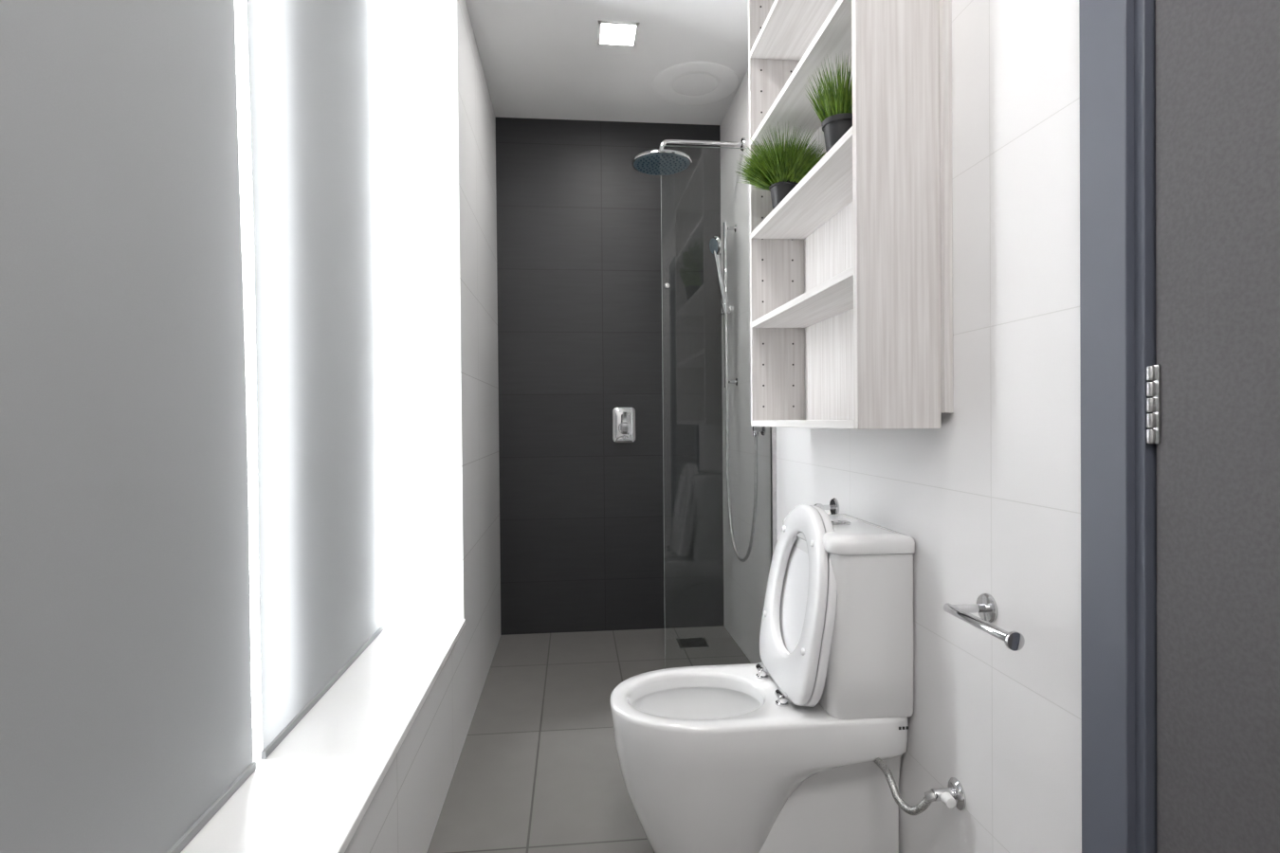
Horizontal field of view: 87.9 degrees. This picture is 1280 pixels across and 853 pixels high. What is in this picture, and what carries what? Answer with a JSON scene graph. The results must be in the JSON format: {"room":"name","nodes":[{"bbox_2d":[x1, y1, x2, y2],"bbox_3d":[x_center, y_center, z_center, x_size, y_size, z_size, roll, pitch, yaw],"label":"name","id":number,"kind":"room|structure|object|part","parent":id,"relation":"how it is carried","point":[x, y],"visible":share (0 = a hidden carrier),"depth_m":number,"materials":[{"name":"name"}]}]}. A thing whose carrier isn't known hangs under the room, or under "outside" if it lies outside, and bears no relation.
{"room":"bathroom","nodes":[
{"label":"bathroom","id":0,"kind":"room"},
{"bbox_2d":[344,0,500,852],"bbox_3d":[-0.727,-0.217,0.941,0.544,2.470,4.420,-1,1,-6],"label":"wall","id":1,"kind":"structure","parent":0,"point":[434,118],"depth_m":2.11,"materials":[{"name":"white tile"}]},
{"bbox_2d":[234,0,260,724],"bbox_3d":[-0.802,-0.409,1.300,0.020,2.030,0.152,-1,1,-6],"label":"pane","id":2,"kind":"object","parent":1,"relation":"attached to","point":[240,6],"visible":0.22,"depth_m":1.35,"materials":[{"name":"white glass"}]},
{"bbox_2d":[252,700,261,738],"bbox_3d":[-0.800,-0.414,1.300,0.034,2.080,0.172,-1,1,-6],"label":"frame","id":3,"kind":"object","parent":1,"relation":"attached to","point":[257,725],"visible":0.05,"depth_m":1.35,"materials":[{"name":"white paint"}]},
{"bbox_2d":[180,619,465,852],"bbox_3d":[-0.590,0.637,0.783,0.330,0.018,2.665,-1,1,-6],"label":"window sill","id":4,"kind":"structure","parent":1,"relation":"attached to","point":[312,794],"depth_m":1.25,"materials":[{"name":"stone"}]},
{"bbox_2d":[426,626,750,852],"bbox_3d":[-0.091,1.062,1.014,1.900,0.100,4.620,-1,1,-6],"label":"floor","id":5,"kind":"structure","parent":0,"point":[538,770],"depth_m":2.08,"materials":[{"name":"grey tile"}]},
{"bbox_2d":[676,637,709,648],"bbox_3d":[0.239,0.990,3.037,0.130,0.004,0.130,-1,1,-6],"label":"floor drain","id":6,"kind":"object","parent":5,"relation":"on","point":[698,642],"visible":1,"depth_m":3.03,"materials":[{"name":"metal"}]},
{"bbox_2d":[660,145,777,669],"bbox_3d":[0.288,-0.003,2.394,0.412,2.000,0.023,-1,1,-6],"label":"screen","id":7,"kind":"object","parent":5,"relation":"on","point":[773,429],"visible":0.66,"depth_m":2.40,"materials":[{"name":"clear glass"}]},
{"bbox_2d":[609,504,914,852],"bbox_3d":[0.254,0.596,1.578,0.651,0.816,0.370,-1,1,-6],"label":"toilet","id":8,"kind":"object","parent":5,"relation":"on","point":[777,755],"visible":1,"depth_m":1.43,"materials":[{"name":"white ceramic"}]},
{"bbox_3d":[0.256,0.817,1.580,0.651,0.375,0.360,-1,1,-6],"label":"bowl","id":9,"kind":"part","parent":8,"relation":"part of","materials":[{"name":"white ceramic"}]},
{"bbox_3d":[0.390,0.406,1.590,0.092,0.433,0.360,-1,1,-6],"label":"seat lid","id":10,"kind":"part","parent":8,"relation":"part of","materials":[{"name":"white plastic"}]},
{"bbox_3d":[0.482,0.254,1.598,0.185,0.040,0.370,-1,1,-6],"label":"cistern lid","id":11,"kind":"part","parent":8,"relation":"part of","materials":[{"name":"white ceramic"}]},
{"bbox_2d":[465,0,748,125],"bbox_3d":[-0.114,-1.508,0.992,1.900,0.100,4.620,-1,1,-6],"label":"ceiling","id":12,"kind":"structure","parent":0,"point":[540,59],"depth_m":2.63,"materials":[{"name":"paint"}]},
{"bbox_2d":[0,0,255,852],"bbox_3d":[-0.645,-0.399,0.344,0.046,2.061,1.718,-1,1,-6],"label":"roller blind","id":13,"kind":"object","parent":12,"relation":"hanging from","point":[126,696],"visible":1,"depth_m":0.86,"materials":[{"name":"grey fabric"}]},
{"bbox_2d":[246,0,383,759],"bbox_3d":[-0.771,-0.409,1.606,0.046,2.061,0.815,-1,1,-6],"label":"roller blind","id":14,"kind":"object","parent":12,"relation":"hanging from","point":[311,88],"visible":1,"depth_m":1.50,"materials":[{"name":"grey fabric"}]},
{"bbox_2d":[596,20,639,47],"bbox_3d":[-0.084,-1.468,2.483,0.150,0.006,0.150,-1,1,-6],"label":"recessed light","id":15,"kind":"object","parent":12,"relation":"in","point":[613,33],"depth_m":2.48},
{"bbox_2d":[652,61,738,105],"bbox_3d":[0.237,-1.475,2.866,0.370,0.004,0.370,-1,1,-6],"label":"ceiling vent","id":16,"kind":"object","parent":12,"relation":"in","point":[727,79],"visible":1,"depth_m":2.84,"materials":[{"name":"white plastic"}]},
{"bbox_2d":[495,117,723,635],"bbox_3d":[-0.328,-0.241,3.262,1.900,2.470,0.120,-1,1,-6],"label":"wall","id":17,"kind":"structure","parent":0,"point":[585,264],"depth_m":3.22,"materials":[{"name":"grey tile"}]},
{"bbox_2d":[611,406,636,443],"bbox_3d":[-0.074,-0.007,3.188,0.116,0.176,0.081,-1,1,-6],"label":"shower mixer","id":18,"kind":"object","parent":17,"relation":"attached to","point":[623,418],"visible":1,"depth_m":3.21,"materials":[{"name":"silver metal"}]},
{"bbox_3d":[-0.072,-0.017,3.166,0.032,0.109,0.036,-1,1,-6],"label":"lever","id":19,"kind":"part","parent":18,"relation":"part of","materials":[{"name":"silver metal"}]},
{"bbox_2d":[768,180,798,209],"bbox_3d":[0.407,-0.637,1.875,0.084,0.095,0.084,-1,1,-6],"label":"pot","id":20,"kind":"object","parent":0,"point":[778,189],"depth_m":1.84,"materials":[{"name":"black plastic"}]},
{"bbox_2d":[821,112,852,152],"bbox_3d":[0.449,-0.634,1.482,0.084,0.095,0.084,-1,1,-6],"label":"pot","id":21,"kind":"object","parent":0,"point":[834,125],"depth_m":1.45,"materials":[{"name":"black plastic"}]},
{"bbox_2d":[719,0,1081,852],"bbox_3d":[0.709,-0.231,1.084,0.170,2.470,4.420,-1,1,-6],"label":"wall","id":22,"kind":"structure","parent":0,"point":[989,499],"depth_m":1.17,"materials":[{"name":"white tile"}]},
{"bbox_2d":[631,137,745,175],"bbox_3d":[0.203,-1.160,2.795,0.479,0.128,0.252,-1,1,-6],"label":"shower head","id":23,"kind":"object","parent":22,"relation":"attached to","point":[661,161],"visible":0.99,"depth_m":2.78},
{"bbox_3d":[0.259,-1.168,2.800,0.359,0.078,0.019,-1,1,-6],"label":"arm","id":24,"kind":"part","parent":23,"relation":"part of","materials":[{"name":"silver metal"}]},
{"bbox_2d":[752,426,766,437],"bbox_3d":[0.457,0.010,2.558,0.043,0.057,0.054,-1,1,-6],"label":"wall outlet","id":25,"kind":"object","parent":22,"relation":"attached to","point":[762,429],"depth_m":2.55,"materials":[{"name":"silver metal"}]},
{"bbox_2d":[724,314,757,562],"bbox_3d":[0.409,0.030,2.743,0.028,1.049,0.396,-1,1,-9],"label":"hose","id":26,"kind":"object","parent":25,"relation":"attached to","point":[745,558],"visible":1,"depth_m":2.87,"materials":[{"name":"metal"}]},
{"bbox_3d":[0.447,0.021,2.557,0.022,0.035,0.022,-1,1,-6],"label":"outlet elbow","id":27,"kind":"part","parent":25,"relation":"part of","materials":[{"name":"silver metal"}]},
{"bbox_2d":[813,497,839,513],"bbox_3d":[0.515,0.227,1.862,0.070,0.052,0.052,-1,1,-6],"label":"robe hook","id":28,"kind":"object","parent":22,"relation":"attached to","point":[833,506],"visible":0.59,"depth_m":1.85,"materials":[{"name":"silver metal"}]},
{"bbox_3d":[0.519,0.227,1.863,0.049,0.015,0.015,-1,1,-6],"label":"post","id":29,"kind":"part","parent":28,"relation":"part of","materials":[{"name":"silver metal"}]},
{"bbox_2d":[748,0,953,429],"bbox_3d":[0.468,-0.704,1.657,0.187,1.410,0.785,-1,1,-6],"label":"upper cabinet","id":30,"kind":"object","parent":22,"relation":"attached to","point":[851,271],"visible":0.94,"depth_m":1.29,"materials":[{"name":"white wood"}]},
{"bbox_2d":[734,122,826,209],"bbox_3d":[0.388,-0.720,1.872,0.244,0.262,0.279,-1,1,-6],"label":"potted grass","id":31,"kind":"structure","parent":30,"relation":"in","point":[778,173],"depth_m":1.82,"materials":[{"name":"plant"}]},
{"bbox_2d":[805,54,852,152],"bbox_3d":[0.452,-0.714,1.480,0.157,0.255,0.157,0,1,42],"label":"potted grass","id":32,"kind":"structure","parent":30,"relation":"in","point":[834,111],"depth_m":1.45,"materials":[{"name":"plant"}]},
{"bbox_2d":[873,757,966,815],"bbox_3d":[0.552,0.719,1.381,0.102,0.078,0.272,-1,1,-6],"label":"supply valve","id":33,"kind":"object","parent":22,"relation":"attached to","point":[952,796],"depth_m":1.28,"materials":[{"name":"silver metal"}]},
{"bbox_2d":[943,593,1024,651],"bbox_3d":[0.584,0.323,1.102,0.084,0.052,0.199,-1,1,-6],"label":"toilet roll holder","id":34,"kind":"object","parent":22,"relation":"attached to","point":[986,607],"visible":1,"depth_m":1.13,"materials":[{"name":"silver metal"}]},
{"bbox_3d":[0.581,0.323,1.175,0.064,0.015,0.015,-1,1,-6],"label":"post","id":35,"kind":"part","parent":34,"relation":"part of","materials":[{"name":"silver metal"}]},
{"bbox_2d":[1078,0,1156,852],"bbox_3d":[0.762,-0.075,0.432,0.176,2.170,1.039,-1,1,-6],"label":"frame","id":36,"kind":"object","parent":22,"relation":"attached to","point":[1117,38],"visible":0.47,"depth_m":0.87,"materials":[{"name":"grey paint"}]},
{"bbox_2d":[1152,365,1160,443],"bbox_3d":[0.654,-0.028,0.841,0.004,0.100,0.009,-1,1,-6],"label":"hinge plate","id":37,"kind":"object","parent":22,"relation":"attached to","point":[1157,381],"visible":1,"depth_m":0.84,"materials":[{"name":"silver metal"}]},
{"bbox_2d":[1146,413,1154,428],"bbox_3d":[0.650,-0.007,0.845,0.010,0.019,0.010,-1,1,-6],"label":"hinge knuckle","id":38,"kind":"object","parent":37,"relation":"attached to","point":[1150,417],"depth_m":0.84},
{"bbox_2d":[1146,398,1154,412],"bbox_3d":[0.650,-0.027,0.845,0.010,0.019,0.010,-1,1,-6],"label":"hinge knuckle","id":39,"kind":"object","parent":37,"relation":"attached to","point":[1150,402],"depth_m":0.84},
{"bbox_2d":[1146,382,1154,397],"bbox_3d":[0.650,-0.047,0.844,0.010,0.018,0.010,-1,1,-6],"label":"hinge knuckle","id":40,"kind":"object","parent":37,"relation":"attached to","point":[1150,386],"depth_m":0.84},
{"bbox_2d":[1146,365,1154,381],"bbox_3d":[0.650,-0.067,0.844,0.010,0.018,0.010,-1,1,-6],"label":"hinge knuckle","id":41,"kind":"object","parent":37,"relation":"attached to","point":[1150,371],"depth_m":0.84},
{"bbox_2d":[1146,429,1155,443],"bbox_3d":[0.650,0.013,0.845,0.010,0.019,0.010,-1,1,-6],"label":"hinge knuckle","id":42,"kind":"object","parent":37,"relation":"attached to","point":[1150,433],"depth_m":0.84},
{"bbox_3d":[0.654,-0.028,0.841,0.004,0.100,0.009,-1,1,-6],"label":"plate","id":43,"kind":"part","parent":37,"relation":"part of","materials":[{"name":"metal"}]},
{"bbox_2d":[1155,0,1279,852],"bbox_3d":[0.717,-0.030,0.428,0.040,2.069,0.839,-1,1,-6],"label":"leaf","id":44,"kind":"object","parent":22,"relation":"attached to","point":[1217,62],"visible":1,"depth_m":0.76,"materials":[{"name":"grey laminate"}]},
{"bbox_3d":[0.427,-0.885,2.960,0.006,0.036,0.036,-1,1,-6],"label":"flange","id":45,"kind":"object","parent":22,"relation":"attached to","visible":0},
{"bbox_2d":[727,226,735,230],"bbox_3d":[0.403,-0.884,2.958,0.046,0.017,0.017,-1,1,-6],"label":"bracket","id":46,"kind":"object","parent":45,"relation":"attached to","point":[728,228],"visible":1,"depth_m":2.95,"materials":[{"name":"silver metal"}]},
{"bbox_3d":[0.433,-0.200,2.966,0.006,0.036,0.036,-1,1,-6],"label":"flange","id":47,"kind":"object","parent":22,"relation":"attached to","visible":0},
{"bbox_2d":[728,380,736,383],"bbox_3d":[0.409,-0.199,2.964,0.046,0.017,0.017,-1,1,-6],"label":"bracket","id":48,"kind":"object","parent":47,"relation":"attached to","point":[729,381],"visible":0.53,"depth_m":2.96,"materials":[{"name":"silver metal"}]},
{"bbox_2d":[723,221,729,387],"bbox_3d":[0.383,-0.542,2.959,0.019,0.735,0.019,-1,1,-6],"label":"slide bar","id":49,"kind":"object","parent":48,"relation":"attached to","point":[725,261],"visible":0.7,"depth_m":2.95,"materials":[{"name":"silver metal"}]},
{"bbox_2d":[719,305,731,314],"bbox_3d":[0.381,-0.519,2.957,0.045,0.040,0.040,-1,1,-6],"label":"slider","id":50,"kind":"object","parent":49,"relation":"attached to","point":[721,309],"visible":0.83,"depth_m":2.94,"materials":[{"name":"silver metal"}]},
{"bbox_2d":[721,302,730,312],"bbox_3d":[0.378,-0.524,2.925,0.041,0.046,0.034,-1,1,-41],"label":"cradle","id":51,"kind":"object","parent":50,"relation":"attached to","point":[724,306],"visible":1,"depth_m":2.91,"materials":[{"name":"silver metal"}]},
{"bbox_2d":[709,236,721,255],"bbox_3d":[0.331,-0.788,2.901,0.037,0.084,0.086,-1,1,-26],"label":"spray head","id":52,"kind":"object","parent":51,"relation":"attached to","point":[716,238],"visible":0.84,"depth_m":2.87},
{"bbox_2d":[709,237,717,254],"bbox_3d":[0.322,-0.787,2.897,0.027,0.066,0.064,-1,1,-6],"label":"spray face","id":53,"kind":"object","parent":52,"relation":"attached to","point":[713,245],"depth_m":2.89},
{"bbox_2d":[713,250,728,314],"bbox_3d":[0.355,-0.632,2.914,0.072,0.278,0.027,-1,1,-25],"label":"handle","id":54,"kind":"object","parent":51,"relation":"on","point":[717,257],"visible":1,"depth_m":2.90,"materials":[{"name":"silver metal"}]},
{"bbox_2d":[729,305,734,311],"bbox_3d":[0.401,-0.519,2.928,0.026,0.026,0.025,-1,1,-6],"label":"handle","id":55,"kind":"object","parent":50,"relation":"attached to","point":[731,308],"depth_m":2.92,"materials":[{"name":"silver metal"}]}
]}

